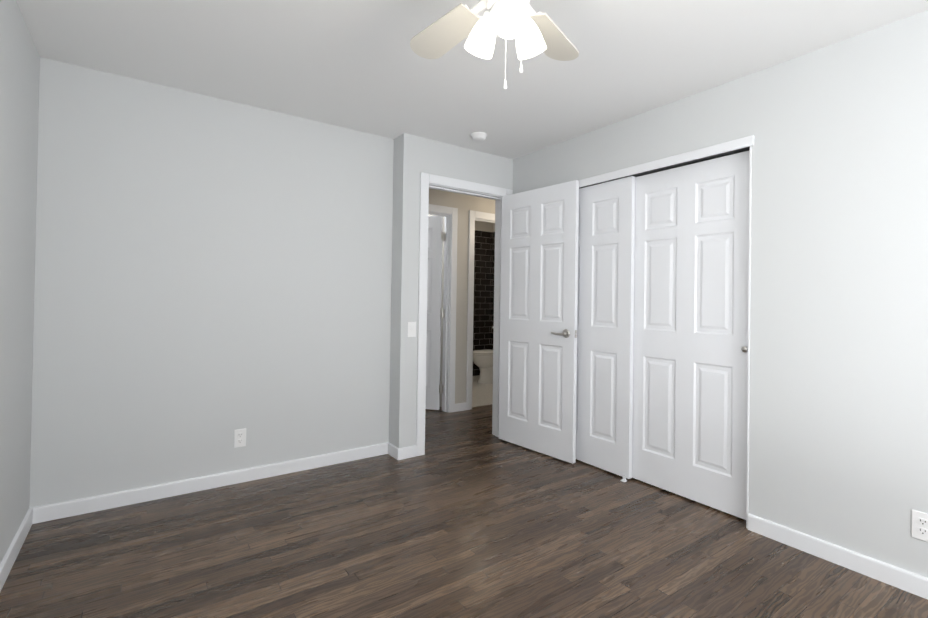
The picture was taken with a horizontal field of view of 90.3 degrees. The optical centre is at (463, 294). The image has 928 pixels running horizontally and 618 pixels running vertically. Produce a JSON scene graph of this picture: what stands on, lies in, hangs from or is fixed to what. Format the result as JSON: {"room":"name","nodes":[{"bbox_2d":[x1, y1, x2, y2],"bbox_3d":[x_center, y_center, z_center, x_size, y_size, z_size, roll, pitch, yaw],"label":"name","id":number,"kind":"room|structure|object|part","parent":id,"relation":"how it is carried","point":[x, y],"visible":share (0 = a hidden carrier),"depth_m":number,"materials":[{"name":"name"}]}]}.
{"room":"empty bedroom","nodes":[
{"label":"empty bedroom","id":0,"kind":"room"},
{"bbox_2d":[0,0,39,562],"bbox_3d":[-0.948,-0.026,0.457,0.120,2.440,4.930,1,-1,-35],"label":"wall","id":1,"kind":"structure","parent":0,"point":[19,81],"depth_m":2.06,"materials":[{"name":"paint"}]},
{"bbox_2d":[0,508,32,591],"bbox_3d":[-0.910,1.153,0.485,0.015,0.082,4.690,1,-1,-35],"label":"baseboard","id":2,"kind":"structure","parent":1,"relation":"attached to","point":[11,554],"depth_m":2.07,"materials":[{"name":"white wood"}]},
{"bbox_2d":[29,57,393,507],"bbox_3d":[-1.440,-0.010,3.049,2.050,2.440,0.120,1,-1,-35],"label":"wall","id":3,"kind":"structure","parent":0,"point":[212,274],"depth_m":2.83,"materials":[{"name":"paint"}]},
{"bbox_2d":[32,443,387,523],"bbox_3d":[-1.418,1.169,2.983,2.020,0.082,0.015,1,-1,-35],"label":"baseboard","id":4,"kind":"structure","parent":3,"relation":"attached to","point":[55,511],"depth_m":2.81,"materials":[{"name":"white wood"}]},
{"bbox_2d":[234,428,245,447],"bbox_3d":[-1.441,0.924,2.970,0.070,0.115,0.009,1,-1,-35],"label":"electrical outlet","id":5,"kind":"object","parent":3,"relation":"attached to","point":[239,437],"visible":1,"depth_m":2.97,"materials":[{"name":"white plastic"}]},
{"bbox_2d":[389,133,427,447],"bbox_3d":[-0.703,0.009,3.962,0.205,2.440,1.110,1,-1,-35],"label":"wall","id":6,"kind":"structure","parent":0,"point":[410,159],"depth_m":3.50,"materials":[{"name":"paint"}]},
{"bbox_2d":[388,442,397,458],"bbox_3d":[-0.541,1.187,3.503,0.015,0.082,0.170,1,-1,-35],"label":"baseboard","id":7,"kind":"structure","parent":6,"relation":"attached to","point":[392,450],"depth_m":3.49,"materials":[{"name":"white wood"}]},
{"bbox_2d":[397,445,416,459],"bbox_3d":[-0.428,1.188,3.469,0.160,0.082,0.015,1,-1,-35],"label":"baseboard","id":8,"kind":"structure","parent":6,"relation":"attached to","point":[406,452],"depth_m":3.46,"materials":[{"name":"white wood"}]},
{"bbox_2d":[408,322,415,336],"bbox_3d":[-0.393,0.265,3.494,0.070,0.115,0.014,1,-1,-35],"label":"light switch","id":9,"kind":"object","parent":6,"relation":"attached to","point":[411,329],"visible":1,"depth_m":3.49,"materials":[{"name":"white plastic"}]},
{"bbox_2d":[428,214,444,406],"bbox_3d":[-0.614,0.027,5.764,0.120,2.440,1.740,1,-1,-35],"label":"door frame","id":10,"kind":"structure","parent":0,"point":[442,296],"depth_m":5.12,"materials":[{"name":"paint"}]},
{"bbox_2d":[425,375,492,413],"bbox_3d":[-0.202,1.306,6.018,3.290,0.100,1.800,1,-1,-35],"label":"floor","id":11,"kind":"structure","parent":0,"point":[482,394],"depth_m":5.76,"materials":[{"name":"beige tile"}]},
{"bbox_2d":[473,326,493,383],"bbox_3d":[0.427,0.874,6.739,0.748,0.795,0.456,1,-1,-35],"label":"toilet","id":12,"kind":"object","parent":11,"relation":"on","point":[483,360],"visible":0.48,"depth_m":6.55,"materials":[{"name":"white ceramic"}]},
{"bbox_2d":[429,188,494,403],"bbox_3d":[-0.060,0.029,5.017,1.860,2.440,0.120,1,-1,-35],"label":"wall","id":13,"kind":"structure","parent":0,"point":[463,204],"depth_m":4.97,"materials":[{"name":"paint"}]},
{"bbox_2d":[425,216,442,409],"bbox_3d":[-0.616,0.191,5.028,0.760,2.075,0.116,1,-1,13],"label":"door","id":14,"kind":"structure","parent":13,"relation":"in","point":[434,309],"depth_m":4.95,"materials":[{"name":"white wood"}]},
{"bbox_2d":[428,204,457,412],"bbox_3d":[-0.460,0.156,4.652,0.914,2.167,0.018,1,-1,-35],"label":"door frame","id":15,"kind":"structure","parent":13,"relation":"attached to","point":[452,211],"depth_m":4.88,"materials":[{"name":"white wood"}]},
{"bbox_2d":[441,232,445,392],"bbox_3d":[-0.219,0.194,4.962,0.011,1.730,0.047,1,-1,-35],"label":"door hinge","id":16,"kind":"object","parent":13,"relation":"attached to","point":[444,239],"depth_m":4.97,"materials":[{"name":"grey metal"}]},
{"bbox_2d":[455,402,466,411],"bbox_3d":[-0.038,1.207,4.951,0.160,0.082,0.015,1,-1,-35],"label":"baseboard","id":17,"kind":"structure","parent":13,"relation":"attached to","point":[460,406],"depth_m":4.95,"materials":[{"name":"white wood"}]},
{"bbox_2d":[466,210,494,409],"bbox_3d":[0.416,0.174,5.266,0.914,2.167,0.018,1,-1,-35],"label":"door frame","id":18,"kind":"structure","parent":13,"relation":"attached to","point":[473,215],"depth_m":5.01,"materials":[{"name":"white wood"}]},
{"bbox_2d":[475,218,494,222],"bbox_3d":[0.376,0.205,5.323,0.790,2.105,0.120,1,-1,-35],"label":"trim","id":19,"kind":"structure","parent":13,"relation":"attached to","point":[484,220],"depth_m":5.20,"materials":[{"name":"white"}]},
{"bbox_2d":[0,404,927,617],"bbox_3d":[1.030,1.290,2.308,5.530,0.100,5.690,1,-1,-35],"label":"floor","id":20,"kind":"structure","parent":0,"point":[468,514],"depth_m":2.17,"materials":[{"name":"brown wood"}]},
{"bbox_2d":[427,139,506,188],"bbox_3d":[0.008,-1.034,3.854,0.800,0.335,0.120,1,-1,-35],"label":"wall","id":21,"kind":"structure","parent":0,"point":[456,162],"depth_m":3.78,"materials":[{"name":"paint"}]},
{"bbox_2d":[416,172,512,455],"bbox_3d":[0.030,0.155,3.787,0.924,2.167,0.018,1,-1,-35],"label":"door frame","id":22,"kind":"structure","parent":21,"relation":"attached to","point":[426,179],"depth_m":3.54,"materials":[{"name":"white wood"}]},
{"bbox_2d":[429,183,501,436],"bbox_3d":[-0.010,0.186,3.843,0.800,2.105,0.120,1,-1,-35],"label":"trim","id":23,"kind":"structure","parent":21,"relation":"attached to","point":[498,199],"depth_m":4.06,"materials":[{"name":"white wood"}]},
{"bbox_2d":[492,200,495,433],"bbox_3d":[-0.049,0.155,3.900,0.924,2.167,0.018,1,-1,-35],"label":"door frame","id":24,"kind":"structure","parent":21,"relation":"attached to","point":[494,307],"depth_m":4.12,"materials":[{"name":"white wood"}]},
{"bbox_2d":[16,0,927,158],"bbox_3d":[0.551,-1.260,3.069,5.530,0.120,7.490,1,-1,-35],"label":"ceiling","id":25,"kind":"structure","parent":0,"point":[360,65],"depth_m":2.35,"materials":[{"name":"paint"}]},
{"bbox_2d":[470,132,486,141],"bbox_3d":[0.112,-1.183,3.475,0.128,0.040,0.128,1,-1,-35],"label":"smoke detector","id":26,"kind":"object","parent":25,"relation":"attached to","point":[478,136],"visible":1,"depth_m":3.44,"materials":[{"name":"white plastic"}]},
{"bbox_2d":[410,0,578,89],"bbox_3d":[0.113,-0.936,1.517,1.022,0.570,0.996,1,-1,-35],"label":"fan","id":27,"kind":"object","parent":25,"relation":"hanging from","point":[445,33],"depth_m":1.61,"materials":[{"name":"white"}]},
{"bbox_3d":[0.155,-0.853,1.508,0.256,0.122,0.274,1,-1,-35],"label":"main fan shade","id":28,"kind":"part","parent":27,"relation":"part of","materials":[{"name":"white glass"}]},
{"bbox_2d":[475,221,491,231],"bbox_3d":[-0.226,0.044,7.032,2.210,2.440,0.110,1,-1,-35],"label":"wall","id":29,"kind":"structure","parent":0,"point":[483,226],"depth_m":7.34,"materials":[{"name":"paint"}]},
{"bbox_2d":[473,230,491,375],"bbox_3d":[-0.277,0.123,6.919,1.760,2.280,0.015,1,-1,-35],"label":"wall tile","id":30,"kind":"structure","parent":29,"relation":"attached to","point":[482,291],"depth_m":7.31,"materials":[{"name":"black tile"}]},
{"bbox_2d":[506,158,512,189],"bbox_3d":[0.351,0.026,4.096,0.075,2.440,0.120,1,-1,-35],"label":"wall","id":31,"kind":"structure","parent":0,"point":[509,175],"depth_m":4.06,"materials":[{"name":"paint"}]},
{"bbox_2d":[499,180,578,463],"bbox_3d":[0.574,0.196,3.678,0.136,2.075,0.782,1,-1,-41],"label":"entry door","id":32,"kind":"structure","parent":31,"relation":"in","point":[538,324],"depth_m":3.62,"materials":[{"name":"white wood"}]},
{"bbox_2d":[513,10,927,577],"bbox_3d":[1.796,0.030,2.203,0.120,2.440,4.640,1,-1,-35],"label":"wall","id":33,"kind":"structure","parent":0,"point":[838,416],"depth_m":2.18,"materials":[{"name":"paint"}]},
{"bbox_2d":[576,176,634,478],"bbox_3d":[0.910,0.219,3.426,0.034,2.035,0.775,1,-1,-35],"label":"closet door","id":34,"kind":"structure","parent":33,"relation":"in","point":[605,331],"depth_m":3.26,"materials":[{"name":"white wood"}]},
{"bbox_2d":[579,147,749,188],"bbox_3d":[1.156,-0.813,3.145,0.116,0.016,1.520,1,-1,-35],"label":"trim","id":35,"kind":"structure","parent":33,"relation":"attached to","point":[696,161],"depth_m":2.83,"materials":[{"name":"black metal"}]},
{"bbox_2d":[578,135,753,528],"bbox_3d":[1.105,0.198,3.111,0.064,2.100,1.560,1,-1,-35],"label":"trim","id":36,"kind":"structure","parent":33,"relation":"attached to","point":[740,143],"depth_m":2.63,"materials":[{"name":"white wood"}]},
{"bbox_2d":[632,150,749,519],"bbox_3d":[1.364,0.220,2.840,0.051,2.035,0.775,1,-1,-35],"label":"closet door","id":37,"kind":"structure","parent":33,"relation":"in","point":[690,347],"depth_m":2.79,"materials":[{"name":"white wood"}]},
{"bbox_2d":[748,514,927,598],"bbox_3d":[2.249,1.209,1.403,0.015,0.082,2.568,1,-1,-35],"label":"baseboard","id":38,"kind":"structure","parent":33,"relation":"attached to","point":[900,578],"depth_m":2.12,"materials":[{"name":"white wood"}]},
{"bbox_2d":[912,509,927,541],"bbox_3d":[1.902,0.961,1.911,0.009,0.115,0.070,1,-1,-35],"label":"electrical outlet","id":39,"kind":"object","parent":33,"relation":"attached to","point":[919,525],"visible":1,"depth_m":1.92,"materials":[{"name":"white plastic"}]},
{"bbox_3d":[0.925,0.060,6.843,0.120,2.440,1.740,1,-1,-35],"label":"wall","id":40,"kind":"structure","parent":0,"visible":0},
{"bbox_2d":[490,232,494,349],"bbox_3d":[0.905,0.139,6.753,0.015,2.280,1.615,1,-1,-35],"label":"wall tile","id":41,"kind":"structure","parent":40,"relation":"attached to","point":[492,286],"depth_m":7.38,"materials":[{"name":"black tile"}]}
]}

